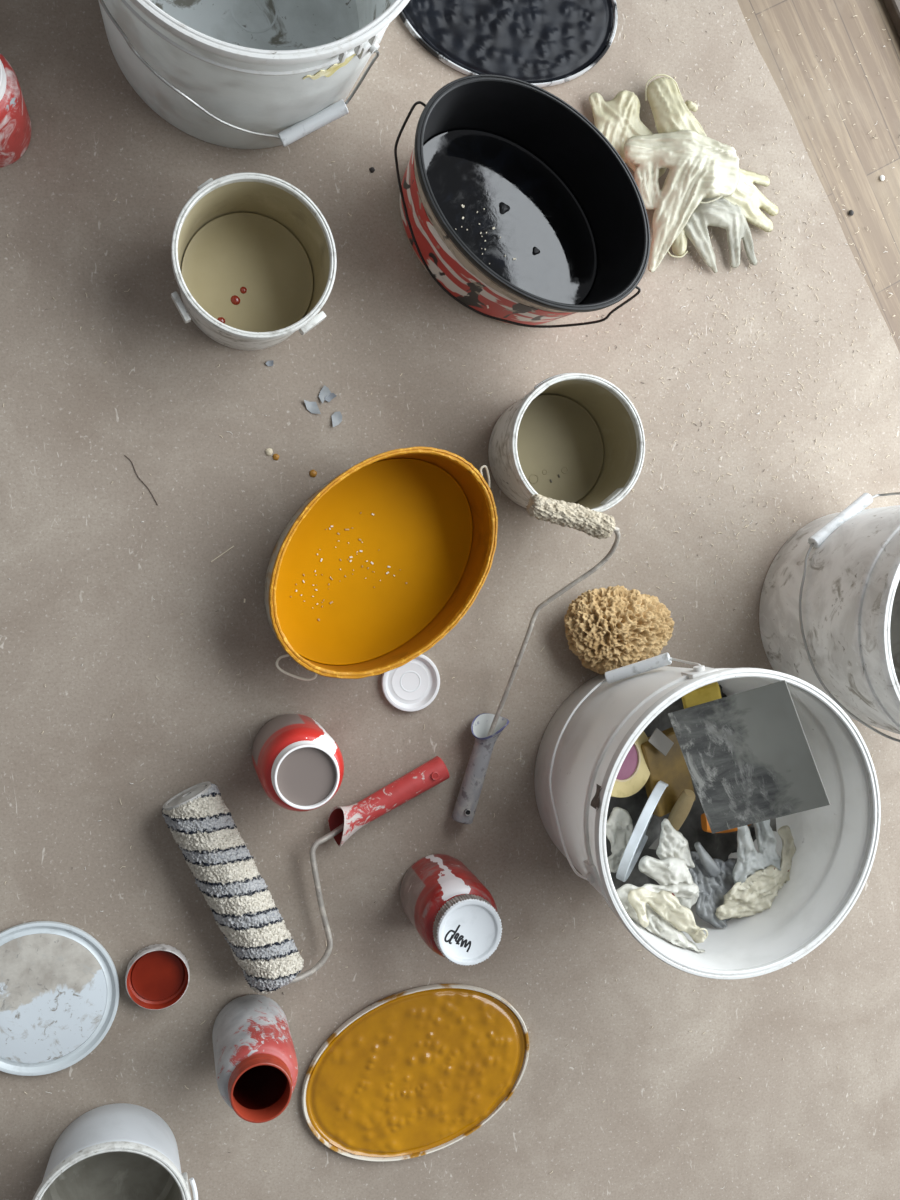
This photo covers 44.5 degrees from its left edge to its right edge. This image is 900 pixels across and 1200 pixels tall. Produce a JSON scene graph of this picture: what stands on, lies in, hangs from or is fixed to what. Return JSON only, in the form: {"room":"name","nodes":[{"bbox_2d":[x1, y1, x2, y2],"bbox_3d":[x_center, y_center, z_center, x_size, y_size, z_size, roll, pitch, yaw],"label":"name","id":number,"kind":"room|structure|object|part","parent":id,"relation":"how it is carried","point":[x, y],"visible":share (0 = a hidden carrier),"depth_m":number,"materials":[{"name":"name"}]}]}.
{"room":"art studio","nodes":[
{"label":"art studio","id":0,"kind":"room"},
{"bbox_2d":[737,0,899,352],"bbox_3d":[-0.187,-0.164,1.408,3.400,0.028,6.000,-30,100,-11],"label":"floor","id":1,"kind":"structure","parent":0,"point":[823,36],"depth_m":1.56,"materials":[{"name":"laminate"}]},
{"bbox_2d":[0,0,899,1199],"bbox_3d":[-0.331,0.183,1.361,3.840,0.022,3.900,-1,93,-15],"label":"cardboard sheet","id":2,"kind":"object","parent":1,"relation":"on","point":[160,399],"depth_m":1.43,"materials":[{"name":"beige cardboard"}]},
{"bbox_2d":[0,53,30,167],"bbox_3d":[-0.517,-0.546,1.202,0.097,0.165,0.097,-37,101,-10],"label":"paint jar","id":3,"kind":"object","parent":2,"relation":"on","point":[15,123],"visible":1,"depth_m":1.19,"materials":[{"name":"red"}]},
{"bbox_2d":[0,921,119,1075],"bbox_3d":[-0.500,0.484,1.337,0.189,0.009,0.189,-1,93,-15],"label":"lid","id":4,"kind":"object","parent":2,"relation":"on","point":[60,989],"visible":1,"depth_m":1.34,"materials":[{"name":"plastic"}]},
{"bbox_2d":[33,1103,197,1199],"bbox_3d":[-0.399,0.707,1.313,0.190,0.127,0.180,-1,93,-15],"label":"pail","id":5,"kind":"object","parent":2,"relation":"on","point":[118,1151],"visible":1,"depth_m":1.35,"materials":[{"name":"white plastic"}]},
{"bbox_3d":[-0.301,0.709,1.292,0.011,0.012,0.065,-1,93,-15],"label":"handle","id":6,"kind":"part","parent":5,"relation":"part of","materials":[{"name":"white plastic"}]},
{"bbox_2d":[125,455,157,504],"bbox_3d":[-0.376,-0.146,1.342,0.004,0.001,0.071,-32,100,-11],"label":"fibre","id":7,"kind":"object","parent":2,"relation":"on","point":[125,455],"visible":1,"depth_m":1.34,"materials":[{"name":"brown"}]},
{"bbox_3d":[-0.363,0.468,1.366,0.078,0.020,0.078,-1,93,-15],"label":"jar cap","id":8,"kind":"part","parent":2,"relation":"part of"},
{"bbox_2d":[211,546,233,561],"bbox_3d":[-0.283,-0.057,1.370,0.035,0.001,0.001,-36,101,-10],"label":"wood splinter","id":9,"kind":"object","parent":2,"relation":"on","point":[232,546],"visible":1,"depth_m":1.37,"materials":[{"name":"beige wood"}]},
{"bbox_2d":[98,0,409,148],"bbox_3d":[-0.221,-0.704,1.193,0.362,0.316,0.362,-1,93,-15],"label":"bucket","id":10,"kind":"object","parent":2,"relation":"on","point":[239,74],"visible":1,"depth_m":1.22,"materials":[{"name":"white plastic"}]},
{"bbox_2d":[171,172,336,349],"bbox_3d":[-0.235,-0.387,1.294,0.187,0.143,0.187,-1,93,-15],"label":"pail","id":11,"kind":"object","parent":2,"relation":"on","point":[254,258],"visible":1,"depth_m":1.32,"materials":[{"name":"white"}]},
{"bbox_2d":[212,994,297,1122],"bbox_3d":[-0.235,0.553,1.325,0.095,0.172,0.095,-1,93,-15],"label":"paint jar","id":12,"kind":"object","parent":2,"relation":"on","point":[256,1064],"visible":1,"depth_m":1.30,"materials":[{"name":"red"}]},
{"bbox_2d":[265,448,272,455],"bbox_3d":[-0.227,-0.186,1.378,0.010,0.003,0.010,-1,93,-15],"label":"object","id":13,"kind":"object","parent":2,"relation":"on","point":[269,451],"visible":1,"depth_m":1.38,"materials":[{"name":"beige"}]},
{"bbox_2d":[266,360,273,365],"bbox_3d":[-0.225,-0.295,1.373,0.010,0.003,0.007,-8,95,-14],"label":"flake","id":14,"kind":"object","parent":2,"relation":"on","point":[268,363],"visible":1,"depth_m":1.37,"materials":[{"name":"grey paint"}]},
{"bbox_2d":[273,454,278,459],"bbox_3d":[-0.218,-0.180,1.381,0.009,0.003,0.008,-1,93,-15],"label":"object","id":15,"kind":"object","parent":2,"relation":"on","point":[275,456],"visible":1,"depth_m":1.38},
{"bbox_2d":[252,714,343,811],"bbox_3d":[-0.182,0.197,1.326,0.100,0.163,0.100,-1,93,-15],"label":"paint jar","id":16,"kind":"object","parent":2,"relation":"on","point":[299,766],"visible":1,"depth_m":1.26,"materials":[{"name":"red"}]},
{"bbox_2d":[162,756,449,994],"bbox_3d":[-0.172,0.347,1.381,0.364,0.074,0.279,-1,93,-15],"label":"paint roller","id":17,"kind":"object","parent":2,"relation":"on","point":[222,866],"visible":1,"depth_m":1.34,"materials":[{"name":"fabric"}]},
{"bbox_3d":[-0.164,0.384,1.393,0.067,0.024,0.218,18,88,-15],"label":"wire frame","id":18,"kind":"part","parent":17,"relation":"part of","materials":[{"name":"paint"}]},
{"bbox_2d":[304,400,320,413],"bbox_3d":[-0.174,-0.243,1.388,0.014,0.005,0.024,-23,98,-12],"label":"flake","id":19,"kind":"object","parent":2,"relation":"on","point":[312,407],"visible":1,"depth_m":1.39,"materials":[{"name":"grey paint"}]},
{"bbox_2d":[309,470,316,476],"bbox_3d":[-0.173,-0.160,1.393,0.010,0.003,0.010,-1,93,-15],"label":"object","id":20,"kind":"object","parent":2,"relation":"on","point":[313,473],"visible":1,"depth_m":1.39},
{"bbox_2d":[319,385,330,403],"bbox_3d":[-0.160,-0.260,1.391,0.012,0.005,0.021,39,83,-13],"label":"flake","id":21,"kind":"object","parent":2,"relation":"on","point":[325,390],"visible":1,"depth_m":1.39,"materials":[{"name":"grey paint"}]},
{"bbox_2d":[325,393,335,401],"bbox_3d":[-0.152,-0.258,1.394,0.015,0.003,0.010,-41,102,-9],"label":"flake","id":22,"kind":"object","parent":2,"relation":"on","point":[331,396],"visible":1,"depth_m":1.39,"materials":[{"name":"grey paint"}]},
{"bbox_2d":[331,411,341,426],"bbox_3d":[-0.143,-0.229,1.397,0.014,0.005,0.020,-7,94,-14],"label":"flake","id":23,"kind":"object","parent":2,"relation":"on","point":[336,417],"visible":1,"depth_m":1.40,"materials":[{"name":"grey paint"}]},
{"bbox_2d":[244,446,497,680],"bbox_3d":[-0.101,-0.045,1.360,0.300,0.117,0.281,-1,93,-15],"label":"tub","id":24,"kind":"object","parent":2,"relation":"on","point":[387,557],"visible":1,"depth_m":1.39,"materials":[{"name":"orange"}]},
{"bbox_3d":[-0.185,0.084,1.320,0.052,0.011,0.023,33,84,-14],"label":"handle","id":25,"kind":"part","parent":24,"relation":"part of","materials":[{"name":"beige metal"}]},
{"bbox_3d":[0.043,-0.150,1.351,0.012,0.011,0.030,-15,96,-13],"label":"handle","id":26,"kind":"part","parent":24,"relation":"part of","materials":[{"name":"beige metal"}]},
{"bbox_2d":[381,654,439,710],"bbox_3d":[-0.051,0.107,1.435,0.078,0.010,0.078,-1,93,-15],"label":"lid","id":27,"kind":"object","parent":2,"relation":"on","point":[412,686],"visible":0.81,"depth_m":1.44,"materials":[{"name":"white plastic"}]},
{"bbox_2d":[302,984,528,1160],"bbox_3d":[-0.042,0.627,1.462,0.309,0.011,0.230,-1,93,-15],"label":"lid","id":28,"kind":"object","parent":2,"relation":"on","point":[415,1072],"visible":1,"depth_m":1.46,"materials":[{"name":"yellow paint"}]},
{"bbox_2d":[400,854,501,965],"bbox_3d":[0.002,0.389,1.380,0.100,0.170,0.100,-1,93,-15],"label":"paint jar","id":29,"kind":"object","parent":2,"relation":"on","point":[456,916],"visible":1,"depth_m":1.32,"materials":[{"name":"red plastic"}]},
{"bbox_3d":[0.021,0.393,1.308,0.082,0.021,0.082,-1,93,-15],"label":"lid","id":30,"kind":"part","parent":29,"relation":"part of","materials":[{"name":"white plastic"}]},
{"bbox_2d":[3,1,899,1193],"bbox_3d":[0.070,0.022,1.467,1.269,0.001,1.751,-1,93,-15],"label":"debris","id":31,"kind":"object","parent":2,"relation":"on","point":[666,1],"visible":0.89,"depth_m":1.54,"materials":[{"name":"beige"}]},
{"bbox_2d":[399,0,617,86],"bbox_3d":[0.073,-0.778,1.424,0.306,0.011,0.220,-1,93,-15],"label":"lid","id":32,"kind":"object","parent":2,"relation":"on","point":[540,43],"visible":0.99,"depth_m":1.43,"materials":[{"name":"black paint"}]},
{"bbox_2d":[394,74,649,327],"bbox_3d":[0.070,-0.466,1.346,0.292,0.190,0.258,-1,93,-15],"label":"tub","id":33,"kind":"object","parent":2,"relation":"on","point":[515,204],"visible":1,"depth_m":1.35,"materials":[{"name":"black plastic"}]},
{"bbox_2d":[451,494,619,823],"bbox_3d":[0.110,0.090,1.396,0.128,0.164,0.431,8,91,-15],"label":"roller","id":34,"kind":"object","parent":2,"relation":"on","point":[486,728],"visible":1,"depth_m":1.41,"materials":[{"name":"grey plastic"},{"name":"metal wire"}]},
{"bbox_3d":[0.131,0.038,1.394,0.124,0.132,0.312,3,92,-15],"label":"wire frame","id":35,"kind":"part","parent":34,"relation":"part of","materials":[{"name":"paint"}]},
{"bbox_2d":[488,373,644,511],"bbox_3d":[0.141,-0.193,1.406,0.174,0.135,0.176,-1,93,-15],"label":"pail","id":36,"kind":"object","parent":2,"relation":"on","point":[577,438],"visible":0.91,"depth_m":1.44,"materials":[{"name":"white plastic"}]},
{"bbox_3d":[0.151,-0.269,1.348,0.104,0.007,0.019,-4,94,-14],"label":"handle","id":37,"kind":"part","parent":36,"relation":"part of","materials":[{"name":"metal"}]},
{"bbox_2d":[564,585,673,674],"bbox_3d":[0.226,0.040,1.473,0.157,0.071,0.118,-1,93,-15],"label":"sea sponge","id":38,"kind":"object","parent":2,"relation":"on","point":[611,628],"visible":0.93,"depth_m":1.45,"materials":[{"name":"beige"}]},
{"bbox_2d":[588,89,664,175],"bbox_3d":[0.239,-0.618,1.458,0.112,0.025,0.116,-1,93,-15],"label":"glove","id":39,"kind":"object","parent":2,"relation":"on","point":[617,118],"visible":0.66,"depth_m":1.45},
{"bbox_2d":[645,74,706,137],"bbox_3d":[0.306,-0.642,1.465,0.089,0.046,0.115,-1,93,-15],"label":"glove","id":40,"kind":"object","parent":2,"relation":"on","point":[671,113],"visible":0.77,"depth_m":1.45,"materials":[{"name":"beige fabric"}]},
{"bbox_2d":[668,230,687,257],"bbox_3d":[0.309,-0.503,1.486,0.039,0.025,0.077,-1,93,-15],"label":"glove","id":41,"kind":"object","parent":2,"relation":"on","point":[678,247],"visible":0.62,"depth_m":1.49,"materials":[{"name":"beige fabric"}]},
{"bbox_2d":[625,129,739,271],"bbox_3d":[0.320,-0.548,1.467,0.155,0.051,0.174,-20,98,-13],"label":"glove","id":42,"kind":"object","parent":2,"relation":"on","point":[699,167],"visible":0.99,"depth_m":1.45,"materials":[{"name":"white fabric"}]},
{"bbox_2d":[534,653,880,979],"bbox_3d":[0.298,0.246,1.388,0.356,0.291,0.361,-1,93,-15],"label":"bucket","id":43,"kind":"object","parent":2,"relation":"on","point":[584,746],"visible":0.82,"depth_m":1.32,"materials":[{"name":"white plastic"}]},
{"bbox_2d":[606,809,631,872],"bbox_3d":[0.208,0.298,1.354,0.040,0.025,0.080,-1,93,-15],"label":"glove","id":44,"kind":"object","parent":43,"relation":"in","point":[618,825],"visible":0.84,"depth_m":1.35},
{"bbox_3d":[0.187,0.182,1.339,0.066,0.148,0.289,32,85,-14],"label":"handle","id":45,"kind":"part","parent":43,"relation":"part of","materials":[{"name":"white metal"}]},
{"bbox_2d":[611,731,649,797],"bbox_3d":[0.205,0.196,1.362,0.098,0.049,0.096,-31,100,-11],"label":"tape roll","id":46,"kind":"object","parent":43,"relation":"in","point":[633,774],"visible":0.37,"depth_m":1.36,"materials":[{"name":"beige paper"}]},
{"bbox_2d":[656,821,691,870],"bbox_3d":[0.278,0.307,1.361,0.045,0.020,0.077,-15,96,-13],"label":"glove","id":47,"kind":"object","parent":43,"relation":"in","point":[671,843],"visible":0.77,"depth_m":1.36,"materials":[{"name":"white fabric"}]},
{"bbox_2d":[606,694,755,887],"bbox_3d":[0.279,0.243,1.460,0.306,0.079,0.300,-1,93,-15],"label":"rag","id":48,"kind":"object","parent":43,"relation":"in","point":[721,846],"visible":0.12,"depth_m":1.45,"materials":[{"name":"grey fabric"}]},
{"bbox_2d":[616,780,667,881],"bbox_3d":[0.240,0.288,1.369,0.079,0.118,0.133,26,86,-14],"label":"lid","id":49,"kind":"object","parent":48,"relation":"on","point":[645,823],"visible":0.94,"depth_m":1.32,"materials":[{"name":"white plastic"}]},
{"bbox_2d":[636,856,699,908],"bbox_3d":[0.273,0.338,1.342,0.094,0.024,0.045,43,82,-13],"label":"glove","id":50,"kind":"object","parent":49,"relation":"on","point":[673,870],"visible":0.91,"depth_m":1.34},
{"bbox_2d":[615,882,701,951],"bbox_3d":[0.253,0.368,1.306,0.110,0.054,0.069,17,88,-15],"label":"glove","id":51,"kind":"object","parent":50,"relation":"on","point":[667,931],"visible":0.72,"depth_m":1.31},
{"bbox_2d":[630,888,707,942],"bbox_3d":[0.260,0.369,1.298,0.101,0.032,0.053,15,89,-15],"label":"glove","id":52,"kind":"object","parent":51,"relation":"on","point":[664,903],"visible":1,"depth_m":1.30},
{"bbox_2d":[641,727,695,816],"bbox_3d":[0.273,0.217,1.391,0.061,0.036,0.101,-17,97,-13],"label":"packet","id":53,"kind":"object","parent":48,"relation":"on","point":[672,769],"visible":0.56,"depth_m":1.38,"materials":[{"name":"brown paper"}]},
{"bbox_2d":[648,728,673,755],"bbox_3d":[0.261,0.175,1.360,0.034,0.008,0.020,40,83,-13],"label":"paper scrap","id":54,"kind":"object","parent":53,"relation":"on","point":[660,741],"visible":1,"depth_m":1.36,"materials":[{"name":"grey paper"}]},
{"bbox_2d":[649,789,694,849],"bbox_3d":[0.285,0.279,1.386,0.032,0.052,0.088,12,90,-15],"label":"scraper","id":55,"kind":"object","parent":48,"relation":"on","point":[681,809],"visible":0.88,"depth_m":1.37,"materials":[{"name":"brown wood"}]},
{"bbox_3d":[0.275,0.304,1.402,0.032,0.001,0.038,12,118,-15],"label":"blade","id":56,"kind":"part","parent":55,"relation":"part of","materials":[{"name":"silver metal"}]},
{"bbox_3d":[0.289,0.265,1.381,0.020,0.014,0.059,12,118,-15],"label":"handle","id":57,"kind":"part","parent":55,"relation":"part of","materials":[{"name":"brown wood"}]},
{"bbox_2d":[682,682,721,708],"bbox_3d":[0.306,0.122,1.338,0.049,0.036,0.041,-15,96,-13],"label":"sponge","id":58,"kind":"object","parent":43,"relation":"in","point":[709,692],"visible":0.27,"depth_m":1.32,"materials":[{"name":"yellow plastic"}]},
{"bbox_2d":[689,848,738,928],"bbox_3d":[0.340,0.360,1.381,0.091,0.042,0.094,-1,93,-15],"label":"glove","id":59,"kind":"object","parent":43,"relation":"in","point":[711,888],"visible":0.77,"depth_m":1.38,"materials":[{"name":"grey fabric"}]},
{"bbox_2d":[694,840,719,876],"bbox_3d":[0.321,0.323,1.371,0.015,0.011,0.057,-32,100,-11],"label":"glove","id":60,"kind":"object","parent":59,"relation":"on","point":[708,861],"visible":1,"depth_m":1.37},
{"bbox_2d":[701,813,776,832],"bbox_3d":[0.370,0.277,1.403,0.101,0.016,0.054,-6,94,-14],"label":"scraper","id":61,"kind":"object","parent":43,"relation":"in","point":[704,823],"visible":0.23,"depth_m":1.39,"materials":[{"name":"orange plastic"}]},
{"bbox_3d":[0.351,0.279,1.399,0.062,0.016,0.034,-6,94,-14],"label":"handle","id":62,"kind":"part","parent":61,"relation":"part of","materials":[{"name":"orange plastic"}]},
{"bbox_3d":[0.399,0.274,1.411,0.040,0.001,0.054,-6,94,-14],"label":"blade","id":63,"kind":"part","parent":61,"relation":"part of","materials":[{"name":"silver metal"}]},
{"bbox_2d":[668,680,829,833],"bbox_3d":[0.348,0.187,1.290,0.103,0.121,0.173,-22,98,-13],"label":"sheet","id":64,"kind":"object","parent":43,"relation":"in","point":[748,757],"visible":1,"depth_m":1.29,"materials":[{"name":"grey"}]},
{"bbox_2d":[713,824,795,919],"bbox_3d":[0.391,0.351,1.381,0.152,0.040,0.054,-38,101,-10],"label":"glove","id":65,"kind":"object","parent":43,"relation":"in","point":[746,900],"visible":1,"depth_m":1.37,"materials":[{"name":"beige fabric"}]},
{"bbox_2d":[735,820,781,883],"bbox_3d":[0.388,0.310,1.380,0.072,0.025,0.095,-1,93,-15],"label":"glove","id":66,"kind":"object","parent":43,"relation":"in","point":[752,861],"visible":0.87,"depth_m":1.38,"materials":[{"name":"grey fabric"}]},
{"bbox_2d":[684,196,756,271],"bbox_3d":[0.367,-0.499,1.496,0.097,0.033,0.117,-26,99,-12],"label":"glove","id":67,"kind":"object","parent":2,"relation":"on","point":[719,212],"visible":0.9,"depth_m":1.50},
{"bbox_2d":[721,166,778,231],"bbox_3d":[0.410,-0.558,1.506,0.113,0.030,0.073,17,88,-15],"label":"glove","id":68,"kind":"object","parent":2,"relation":"on","point":[746,194],"visible":0.77,"depth_m":1.51,"materials":[{"name":"beige fabric"}]},
{"bbox_2d":[759,492,899,741],"bbox_3d":[0.618,0.023,1.452,0.330,0.308,0.334,-1,93,-15],"label":"bucket","id":69,"kind":"object","parent":2,"relation":"on","point":[829,608],"visible":0.98,"depth_m":1.40,"materials":[{"name":"white plastic"},{"name":"metal"}]},
{"bbox_2d":[883,0,899,37],"bbox_3d":[0.669,-0.851,1.572,0.091,0.020,3.200,-31,100,-11],"label":"trim","id":70,"kind":"structure","parent":1,"relation":"on","point":[893,6],"depth_m":1.56,"materials":[{"name":"brown wood"}]}
]}

